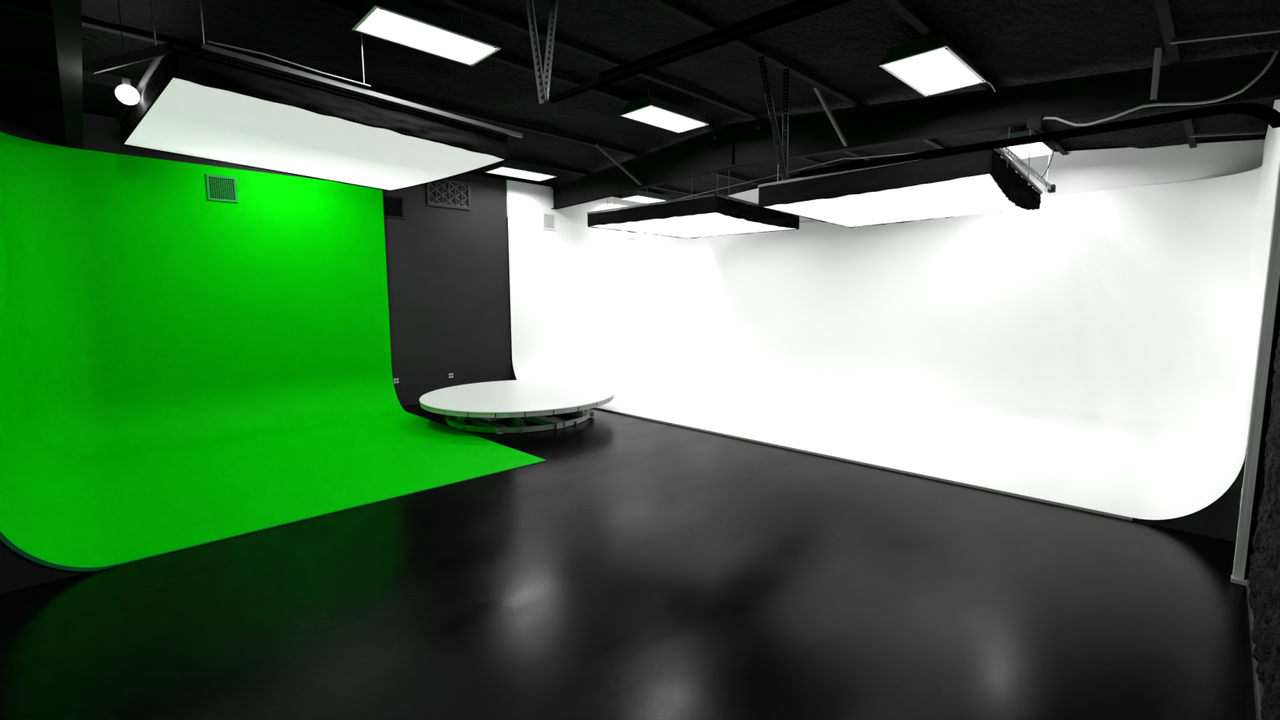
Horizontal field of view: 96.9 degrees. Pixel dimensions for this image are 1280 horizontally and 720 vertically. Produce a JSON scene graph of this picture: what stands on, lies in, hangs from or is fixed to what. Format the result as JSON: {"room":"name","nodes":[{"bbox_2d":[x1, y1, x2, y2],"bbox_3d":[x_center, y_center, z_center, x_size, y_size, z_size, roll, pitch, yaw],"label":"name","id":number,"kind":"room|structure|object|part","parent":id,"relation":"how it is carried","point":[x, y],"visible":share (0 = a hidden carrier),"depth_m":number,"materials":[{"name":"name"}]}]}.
{"room":"studio","nodes":[
{"label":"studio","id":0,"kind":"room"},
{"bbox_2d":[0,99,649,406],"bbox_3d":[-3.417,-1.464,11.461,12.782,4.434,0.190,-6,9,-44],"label":"wall","id":1,"kind":"structure","parent":0,"point":[447,268],"depth_m":11.01,"materials":[{"name":"grey paint"}]},
{"bbox_2d":[51,0,83,149],"bbox_3d":[-3.545,-2.609,3.474,0.150,1.029,10.891,-6,9,-44],"label":"column","id":2,"kind":"structure","parent":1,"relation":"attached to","point":[67,14],"depth_m":4.91,"materials":[{"name":"black metal"}]},
{"bbox_2d":[1153,0,1196,148],"bbox_3d":[3.701,-2.754,4.041,12.682,0.200,0.076,-6,9,-44],"label":"rafter","id":3,"kind":"structure","parent":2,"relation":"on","point":[1162,6],"depth_m":4.82,"materials":[{"name":"grey metal"}]},
{"bbox_2d":[1150,44,1162,100],"bbox_3d":[4.754,-2.633,5.227,0.049,0.366,0.469,5,8,40],"label":"brace","id":4,"kind":"object","parent":3,"relation":"attached to","point":[1157,52],"visible":1,"depth_m":5.21,"materials":[{"name":"grey metal"}]},
{"bbox_2d":[1170,26,1279,44],"bbox_3d":[4.882,-2.664,4.640,0.804,0.120,0.050,4,8,36],"label":"strut","id":5,"kind":"object","parent":3,"relation":"attached to","point":[1273,29],"visible":1,"depth_m":4.66,"materials":[{"name":"grey metal"}]},
{"bbox_2d":[1189,130,1266,137],"bbox_3d":[7.814,-3.011,7.556,0.719,0.095,0.050,4,8,33],"label":"strut","id":6,"kind":"object","parent":3,"relation":"attached to","point":[1254,131],"visible":1,"depth_m":7.54,"materials":[{"name":"grey metal"}]},
{"bbox_2d":[382,194,404,218],"bbox_3d":[-4.445,-2.760,10.225,0.380,0.400,0.016,-6,9,-44],"label":"air vent","id":7,"kind":"object","parent":1,"relation":"in","point":[393,206],"visible":1,"depth_m":10.23,"materials":[{"name":"black metal"}]},
{"bbox_2d":[385,196,400,216],"bbox_3d":[-4.446,-2.760,10.226,0.254,0.330,0.011,-6,9,-44],"label":"grille","id":8,"kind":"object","parent":7,"relation":"attached to","point":[393,204],"depth_m":10.23,"materials":[{"name":"black metal"}]},
{"bbox_2d":[392,377,399,384],"bbox_3d":[-4.511,0.384,10.494,0.124,0.130,0.015,-6,9,-44],"label":"wall outlet","id":9,"kind":"object","parent":1,"relation":"attached to","point":[396,380],"visible":0.92,"depth_m":10.49,"materials":[{"name":"white"}]},
{"bbox_2d":[426,178,471,210],"bbox_3d":[-3.676,-3.200,10.923,0.880,0.535,0.030,-6,9,-44],"label":"air vent","id":10,"kind":"object","parent":1,"relation":"in","point":[448,193],"visible":0.84,"depth_m":10.93,"materials":[{"name":"black metal"}]},
{"bbox_2d":[447,372,453,378],"bbox_3d":[-3.745,0.309,11.237,0.124,0.130,0.015,-6,9,-44],"label":"wall outlet","id":11,"kind":"object","parent":1,"relation":"attached to","point":[451,375],"visible":1,"depth_m":11.24,"materials":[{"name":"white"}]},
{"bbox_2d":[542,212,555,230],"bbox_3d":[-2.012,-3.059,12.523,0.330,0.360,0.016,-6,9,-44],"label":"air vent","id":12,"kind":"object","parent":1,"relation":"in","point":[548,219],"visible":1,"depth_m":12.52,"materials":[{"name":"white metal"}]},
{"bbox_2d":[543,213,554,228],"bbox_3d":[-2.012,-3.059,12.524,0.260,0.290,0.012,-6,9,-44],"label":"grille","id":13,"kind":"object","parent":12,"relation":"attached to","point":[548,219],"depth_m":12.53,"materials":[{"name":"white metal"}]},
{"bbox_2d":[626,231,636,239],"bbox_3d":[-0.200,-3.240,14.280,0.330,0.360,0.016,-6,9,-44],"label":"air vent","id":14,"kind":"object","parent":1,"relation":"in","point":[629,235],"visible":0.41,"depth_m":14.28,"materials":[{"name":"white metal"}]},
{"bbox_2d":[628,231,635,237],"bbox_3d":[-0.201,-3.240,14.281,0.260,0.290,0.012,-6,9,-44],"label":"grille","id":15,"kind":"object","parent":14,"relation":"attached to","point":[630,234],"depth_m":14.29,"materials":[{"name":"white metal"}]},
{"bbox_2d":[551,50,1279,209],"bbox_3d":[1.867,-3.209,8.719,0.150,1.029,10.891,-6,9,-44],"label":"rafter","id":16,"kind":"object","parent":1,"relation":"attached to","point":[748,143],"visible":0.97,"depth_m":6.94,"materials":[{"name":"black metal"}]},
{"bbox_2d":[0,53,711,197],"bbox_3d":[-2.480,-3.747,10.305,12.682,0.200,0.076,-6,9,-44],"label":"beam","id":17,"kind":"structure","parent":16,"relation":"on","point":[6,60],"depth_m":6.63,"materials":[{"name":"grey metal"}]},
{"bbox_2d":[0,0,770,186],"bbox_3d":[-1.398,-3.730,9.191,12.682,0.200,0.076,-6,9,-44],"label":"ceiling beam","id":18,"kind":"structure","parent":16,"relation":"on","point":[22,6],"depth_m":7.39,"materials":[{"name":"grey metal"}]},
{"bbox_2d":[595,143,641,185],"bbox_3d":[-0.373,-3.471,10.126,1.066,0.570,0.048,-6,9,-43],"label":"brace","id":19,"kind":"object","parent":18,"relation":"attached to","point":[597,145],"visible":1,"depth_m":10.08,"materials":[{"name":"grey metal"}]},
{"bbox_2d":[586,168,799,238],"bbox_3d":[1.195,-3.421,12.151,3.199,1.227,3.602,5,8,40],"label":"overhead softbox","id":20,"kind":"object","parent":18,"relation":"hanging from","point":[697,216],"visible":1,"depth_m":11.27,"materials":[{"name":"black fabric"}]},
{"bbox_3d":[0.111,-2.995,10.946,3.059,0.075,0.030,5,8,38],"label":"frame rail","id":21,"kind":"part","parent":20,"relation":"part of","materials":[{"name":"grey metal"}]},
{"bbox_2d":[592,212,795,238],"bbox_3d":[1.210,-2.838,12.251,3.055,0.047,3.466,5,8,40],"label":"diffuser","id":22,"kind":"object","parent":20,"relation":"attached to","point":[687,224],"depth_m":11.69,"materials":[{"name":"white fabric"}]},
{"bbox_3d":[2.440,-3.050,11.264,0.030,0.055,3.313,5,8,40],"label":"frame rail","id":23,"kind":"part","parent":20,"relation":"part of","materials":[{"name":"grey metal"}]},
{"bbox_2d":[306,0,836,167],"bbox_3d":[-0.177,-3.712,7.932,12.682,0.200,0.076,-6,9,-44],"label":"beam","id":24,"kind":"structure","parent":16,"relation":"on","point":[344,6],"depth_m":6.89,"materials":[{"name":"grey metal"}]},
{"bbox_2d":[85,0,522,191],"bbox_3d":[-3.889,-2.919,6.685,3.873,1.065,3.362,-6,9,-44],"label":"overhead softbox","id":25,"kind":"object","parent":24,"relation":"hanging from","point":[202,107],"visible":0.99,"depth_m":5.91,"materials":[{"name":"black fabric"}]},
{"bbox_3d":[-3.942,-2.352,4.411,0.050,0.375,0.550,5,8,39],"label":"arm","id":26,"kind":"part","parent":25,"relation":"part of","materials":[{"name":"black paint"}]},
{"bbox_3d":[-4.913,-2.637,5.554,2.976,0.045,0.030,5,8,42],"label":"frame rail","id":27,"kind":"part","parent":25,"relation":"part of","materials":[{"name":"metal"}]},
{"bbox_3d":[-4.147,-2.892,4.828,0.032,0.670,0.012,-6,9,-44],"label":"hanger rod","id":28,"kind":"part","parent":25,"relation":"part of","materials":[{"name":"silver metal"}]},
{"bbox_3d":[-3.612,-2.922,4.661,0.012,0.620,0.010,-4,7,-27],"label":"hanger rod","id":29,"kind":"part","parent":25,"relation":"part of","materials":[{"name":"silver metal"}]},
{"bbox_3d":[-3.117,-2.675,5.145,0.021,0.056,1.301,6,9,44],"label":"cord","id":30,"kind":"part","parent":25,"relation":"part of","materials":[{"name":"silver metal"}]},
{"bbox_2d":[124,77,504,190],"bbox_3d":[-3.835,-2.473,6.762,3.051,0.130,3.195,5,8,41],"label":"diffuser","id":31,"kind":"object","parent":25,"relation":"attached to","point":[193,117],"depth_m":6.25,"materials":[{"name":"white fabric"}]},
{"bbox_3d":[-2.690,-2.617,5.744,0.030,0.125,3.197,5,8,42],"label":"frame rail","id":32,"kind":"part","parent":25,"relation":"part of","materials":[{"name":"black metal"}]},
{"bbox_3d":[-2.539,-2.673,5.831,0.040,0.135,3.165,6,9,43],"label":"frame rail","id":33,"kind":"part","parent":25,"relation":"part of","materials":[{"name":"grey metal"}]},
{"bbox_3d":[-2.710,-3.007,5.537,0.012,0.610,0.010,-4,7,-27],"label":"hanger rod","id":34,"kind":"part","parent":25,"relation":"part of","materials":[{"name":"silver metal"}]},
{"bbox_2d":[436,0,876,160],"bbox_3d":[0.438,-3.616,7.309,12.682,0.200,0.076,-6,9,-44],"label":"beam","id":35,"kind":"structure","parent":16,"relation":"on","point":[468,6],"depth_m":6.41,"materials":[{"name":"grey metal"}]},
{"bbox_3d":[1.507,-3.422,9.066,0.140,0.628,0.016,-6,9,-44],"label":"splice plate","id":36,"kind":"part","parent":16,"relation":"part of","materials":[{"name":"black paint"}]},
{"bbox_2d":[646,0,946,149],"bbox_3d":[1.535,-3.327,6.210,12.682,0.200,0.076,-6,9,-44],"label":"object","id":37,"kind":"structure","parent":16,"relation":"on","point":[782,63],"depth_m":6.09,"materials":[{"name":"grey metal"}]},
{"bbox_2d":[525,0,558,103],"bbox_3d":[-0.717,-2.339,3.936,0.266,1.242,0.566,0,6,6],"label":"hanger","id":38,"kind":"object","parent":37,"relation":"hanging from","point":[543,96],"visible":1,"depth_m":3.82,"materials":[{"name":"black metal"}]},
{"bbox_2d":[550,0,853,102],"bbox_3d":[0.545,-1.621,2.750,3.010,0.055,0.063,5,8,41],"label":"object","id":39,"kind":"object","parent":38,"relation":"attached to","point":[797,9],"visible":1,"depth_m":2.89,"materials":[{"name":"black metal"}]},
{"bbox_2d":[758,53,789,179],"bbox_3d":[1.524,-2.563,6.073,0.528,1.275,0.288,-6,9,-44],"label":"hanger","id":40,"kind":"object","parent":37,"relation":"hanging from","point":[784,169],"visible":1,"depth_m":6.00,"materials":[{"name":"black metal"}]},
{"bbox_2d":[790,102,1279,178],"bbox_3d":[3.034,-1.823,4.821,3.668,0.055,0.695,3,7,29],"label":"track","id":41,"kind":"object","parent":40,"relation":"hanging from","point":[1271,116],"visible":1,"depth_m":4.45,"materials":[{"name":"black metal"}]},
{"bbox_2d":[813,86,848,146],"bbox_3d":[2.454,-3.100,7.277,0.049,0.531,1.028,5,8,41],"label":"brace","id":42,"kind":"object","parent":37,"relation":"attached to","point":[816,89],"visible":1,"depth_m":7.24,"materials":[{"name":"grey metal"}]},
{"bbox_2d":[882,0,1068,155],"bbox_3d":[2.618,-3.041,5.125,12.682,0.200,0.076,-6,9,-44],"label":"beam","id":43,"kind":"structure","parent":16,"relation":"on","point":[902,7],"depth_m":4.96,"materials":[{"name":"grey metal"}]},
{"bbox_2d":[757,127,1055,227],"bbox_3d":[4.134,-2.772,8.938,3.765,1.080,3.520,-6,9,-44],"label":"overhead softbox","id":44,"kind":"object","parent":43,"relation":"hanging from","point":[961,184],"visible":0.98,"depth_m":7.73,"materials":[{"name":"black fabric"}]},
{"bbox_3d":[2.912,-2.559,7.600,0.030,0.035,3.141,-6,9,-43],"label":"frame rail","id":45,"kind":"part","parent":44,"relation":"part of","materials":[{"name":"grey metal"}]},
{"bbox_2d":[764,173,1024,226],"bbox_3d":[4.126,-2.336,8.997,3.640,0.160,3.400,-6,9,-44],"label":"diffuser","id":46,"kind":"object","parent":44,"relation":"attached to","point":[961,194],"depth_m":7.94,"materials":[{"name":"white fabric"}]},
{"bbox_3d":[4.479,-2.709,6.888,0.010,0.720,0.012,0,6,2],"label":"hanger rod","id":47,"kind":"part","parent":44,"relation":"part of","materials":[{"name":"silver metal"}]},
{"bbox_3d":[5.196,-2.543,7.727,3.442,0.115,0.220,-6,9,-44],"label":"frame rail","id":48,"kind":"part","parent":44,"relation":"part of","materials":[{"name":"grey metal"}]},
{"bbox_3d":[5.282,-2.781,7.695,0.090,0.801,0.012,-6,9,-44],"label":"hanger rod","id":49,"kind":"part","parent":44,"relation":"part of","materials":[{"name":"silver metal"}]},
{"bbox_3d":[6.187,-2.904,8.599,0.160,0.722,0.012,-6,9,-44],"label":"hanger rod","id":50,"kind":"part","parent":44,"relation":"part of","materials":[{"name":"silver metal"}]},
{"bbox_3d":[6.022,-2.927,8.374,0.417,0.510,0.023,-5,8,-37],"label":"cord","id":51,"kind":"part","parent":44,"relation":"part of","materials":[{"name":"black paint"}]},
{"bbox_2d":[1026,114,1044,129],"bbox_3d":[4.283,-2.575,6.141,0.061,0.120,0.150,-6,9,-44],"label":"junction box","id":52,"kind":"object","parent":16,"relation":"attached to","point":[1034,122],"visible":1,"depth_m":6.12,"materials":[{"name":"black paint"}]},
{"bbox_2d":[1044,50,1279,126],"bbox_3d":[4.906,-2.543,5.486,0.063,0.354,1.666,-6,9,-44],"label":"cable","id":53,"kind":"object","parent":16,"relation":"attached to","point":[1275,53],"visible":1,"depth_m":5.32,"materials":[{"name":"grey plastic"}]},
{"bbox_2d":[0,404,1257,719],"bbox_3d":[0.753,1.222,7.610,12.982,0.100,12.000,-6,9,-44],"label":"floor","id":54,"kind":"structure","parent":0,"point":[643,569],"depth_m":3.65,"materials":[{"name":"black paint"}]},
{"bbox_2d":[0,131,546,593],"bbox_3d":[-4.510,-0.711,6.942,4.586,3.966,4.887,-6,9,-44],"label":"screen","id":55,"kind":"object","parent":54,"relation":"on","point":[180,369],"visible":1,"depth_m":7.67,"materials":[{"name":"green paint"}]},
{"bbox_3d":[-4.211,1.208,4.045,0.690,0.750,0.030,-6,9,-44],"label":"panel","id":56,"kind":"part","parent":55,"relation":"part of","materials":[{"name":"black paint"}]},
{"bbox_2d":[205,173,238,202],"bbox_3d":[-6.204,-2.545,8.425,0.370,0.370,0.016,-6,9,-44],"label":"wall vent","id":57,"kind":"object","parent":55,"relation":"attached to","point":[219,188],"visible":1,"depth_m":8.42,"materials":[{"name":"green metal"}]},
{"bbox_2d":[208,177,234,199],"bbox_3d":[-6.205,-2.545,8.425,0.300,0.300,0.012,-6,9,-44],"label":"grille","id":58,"kind":"object","parent":57,"relation":"attached to","point":[220,188],"depth_m":8.42,"materials":[{"name":"green metal"}]},
{"bbox_2d":[419,379,614,434],"bbox_3d":[-2.017,0.761,9.578,3.170,0.410,3.170,-6,9,-44],"label":"stage","id":59,"kind":"object","parent":54,"relation":"on","point":[477,405],"visible":1,"depth_m":8.93,"materials":[{"name":"white laminate"}]},
{"bbox_2d":[507,104,1279,542],"bbox_3d":[2.993,-0.974,10.109,5.535,3.700,10.780,-6,9,-44],"label":"white cyclorama","id":60,"kind":"object","parent":54,"relation":"on","point":[1096,352],"visible":0.94,"depth_m":9.94,"materials":[{"name":"white paint"}]},
{"bbox_3d":[-2.504,0.311,11.967,0.030,0.787,0.650,-6,9,-44],"label":"panel","id":61,"kind":"part","parent":60,"relation":"part of","materials":[{"name":"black paint"}]},
{"bbox_3d":[4.637,1.066,4.816,0.030,0.787,0.639,-6,9,-44],"label":"panel","id":62,"kind":"part","parent":60,"relation":"part of","materials":[{"name":"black paint"}]},
{"bbox_2d":[0,0,1279,201],"bbox_3d":[0.594,-3.316,7.255,12.986,0.833,11.606,-6,9,-44],"label":"ceiling","id":63,"kind":"structure","parent":0,"point":[1011,42],"depth_m":6.06,"materials":[{"name":"black metal"}]},
{"bbox_2d":[115,0,139,104],"bbox_3d":[-4.767,-2.844,5.236,0.170,0.930,0.170,-6,9,-44],"label":"lamp","id":64,"kind":"object","parent":63,"relation":"hanging from","point":[125,93],"visible":1,"depth_m":5.23,"materials":[{"name":"white"}]},
{"bbox_3d":[-4.768,-2.953,5.223,0.007,0.710,0.007,-1,6,-5],"label":"stem","id":65,"kind":"part","parent":64,"relation":"part of","materials":[{"name":"black paint"}]},
{"bbox_2d":[121,77,130,85],"bbox_3d":[-4.766,-2.576,5.265,0.060,0.060,0.060,-6,9,-44],"label":"socket","id":66,"kind":"object","parent":64,"relation":"attached to","point":[126,82],"depth_m":5.24,"materials":[{"name":"black paint"}]},
{"bbox_3d":[-4.766,-2.466,5.277,0.170,0.170,0.170,-6,9,-44],"label":"lamp globe","id":67,"kind":"part","parent":64,"relation":"part of","materials":[{"name":"white glass"}]},
{"bbox_2d":[351,0,501,66],"bbox_3d":[-2.046,-3.301,5.482,1.220,0.398,0.600,-6,9,-44],"label":"ceiling light","id":68,"kind":"object","parent":63,"relation":"hanging from","point":[396,21],"visible":0.98,"depth_m":5.47,"materials":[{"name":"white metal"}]},
{"bbox_2d":[484,160,556,181],"bbox_3d":[-2.268,-3.752,10.863,1.220,0.398,0.600,-6,9,-44],"label":"ceiling light","id":69,"kind":"object","parent":63,"relation":"hanging from","point":[508,168],"visible":0.91,"depth_m":10.85,"materials":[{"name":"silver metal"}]},
{"bbox_2d":[619,190,671,204],"bbox_3d":[0.165,-4.055,13.709,1.220,0.398,0.600,-6,9,-44],"label":"ceiling light","id":70,"kind":"object","parent":63,"relation":"hanging from","point":[639,196],"visible":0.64,"depth_m":13.62,"materials":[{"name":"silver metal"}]},
{"bbox_2d":[620,88,709,133],"bbox_3d":[0.369,-3.618,8.085,1.220,0.398,0.600,-6,9,-44],"label":"ceiling light","id":71,"kind":"object","parent":63,"relation":"hanging from","point":[649,109],"visible":0.94,"depth_m":8.07,"materials":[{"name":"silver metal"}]},
{"bbox_2d":[671,149,933,199],"bbox_3d":[2.454,-3.257,10.069,0.026,0.237,5.402,-6,9,-44],"label":"conduit pipe","id":72,"kind":"object","parent":63,"relation":"attached to","point":[908,153],"visible":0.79,"depth_m":9.58,"materials":[{"name":"grey metal"}]},
{"bbox_2d":[879,32,995,96],"bbox_3d":[3.081,-3.058,5.767,1.558,0.419,0.631,-6,9,-44],"label":"ceiling light","id":73,"kind":"object","parent":63,"relation":"hanging from","point":[931,65],"depth_m":5.68,"materials":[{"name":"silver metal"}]},
{"bbox_3d":[3.676,-2.924,6.032,0.368,0.091,0.041,-3,7,-25],"label":"power cord","id":74,"kind":"part","parent":73,"relation":"part of","materials":[{"name":"grey plastic"}]},
{"bbox_2d":[994,126,1037,140],"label":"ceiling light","id":75,"kind":"object","parent":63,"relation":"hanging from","point":[1020,134],"depth_m":8.24,"materials":[{"name":"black metal"}]},
{"bbox_2d":[1008,141,1055,159],"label":"ceiling light","id":76,"kind":"object","parent":63,"relation":"hanging from","point":[1037,149],"depth_m":8.96,"materials":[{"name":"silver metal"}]},
{"bbox_2d":[727,139,1264,222],"bbox_3d":[5.026,-1.752,12.037,0.150,4.808,10.815,-6,9,-44],"label":"wall","id":77,"kind":"structure","parent":0,"point":[1092,170],"depth_m":8.92,"materials":[{"name":"white paint"}]},
{"bbox_2d":[1234,99,1279,719],"bbox_3d":[4.925,-0.605,4.373,10.817,4.203,0.206,-6,9,-44],"label":"wall","id":78,"kind":"structure","parent":0,"point":[1264,598],"depth_m":3.17,"materials":[{"name":"black"}]},
{"bbox_2d":[1231,574,1247,586],"bbox_3d":[4.196,1.542,3.969,0.070,0.030,0.084,-6,9,-44],"label":"trim","id":79,"kind":"structure","parent":78,"relation":"attached to","point":[1243,582],"depth_m":3.95,"materials":[{"name":"grey paint"}]},
{"bbox_2d":[1246,577,1264,719],"bbox_3d":[2.663,1.706,2.334,4.380,0.075,0.148,-6,9,-44],"label":"trim","id":80,"kind":"structure","parent":78,"relation":"attached to","point":[1259,687],"depth_m":2.89,"materials":[{"name":"black paint"}]},
{"bbox_2d":[1232,165,1279,579],"bbox_3d":[4.185,-0.502,3.754,0.040,4.080,0.057,-6,9,-44],"label":"column","id":81,"kind":"structure","parent":78,"relation":"attached to","point":[1273,279],"depth_m":3.82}
]}

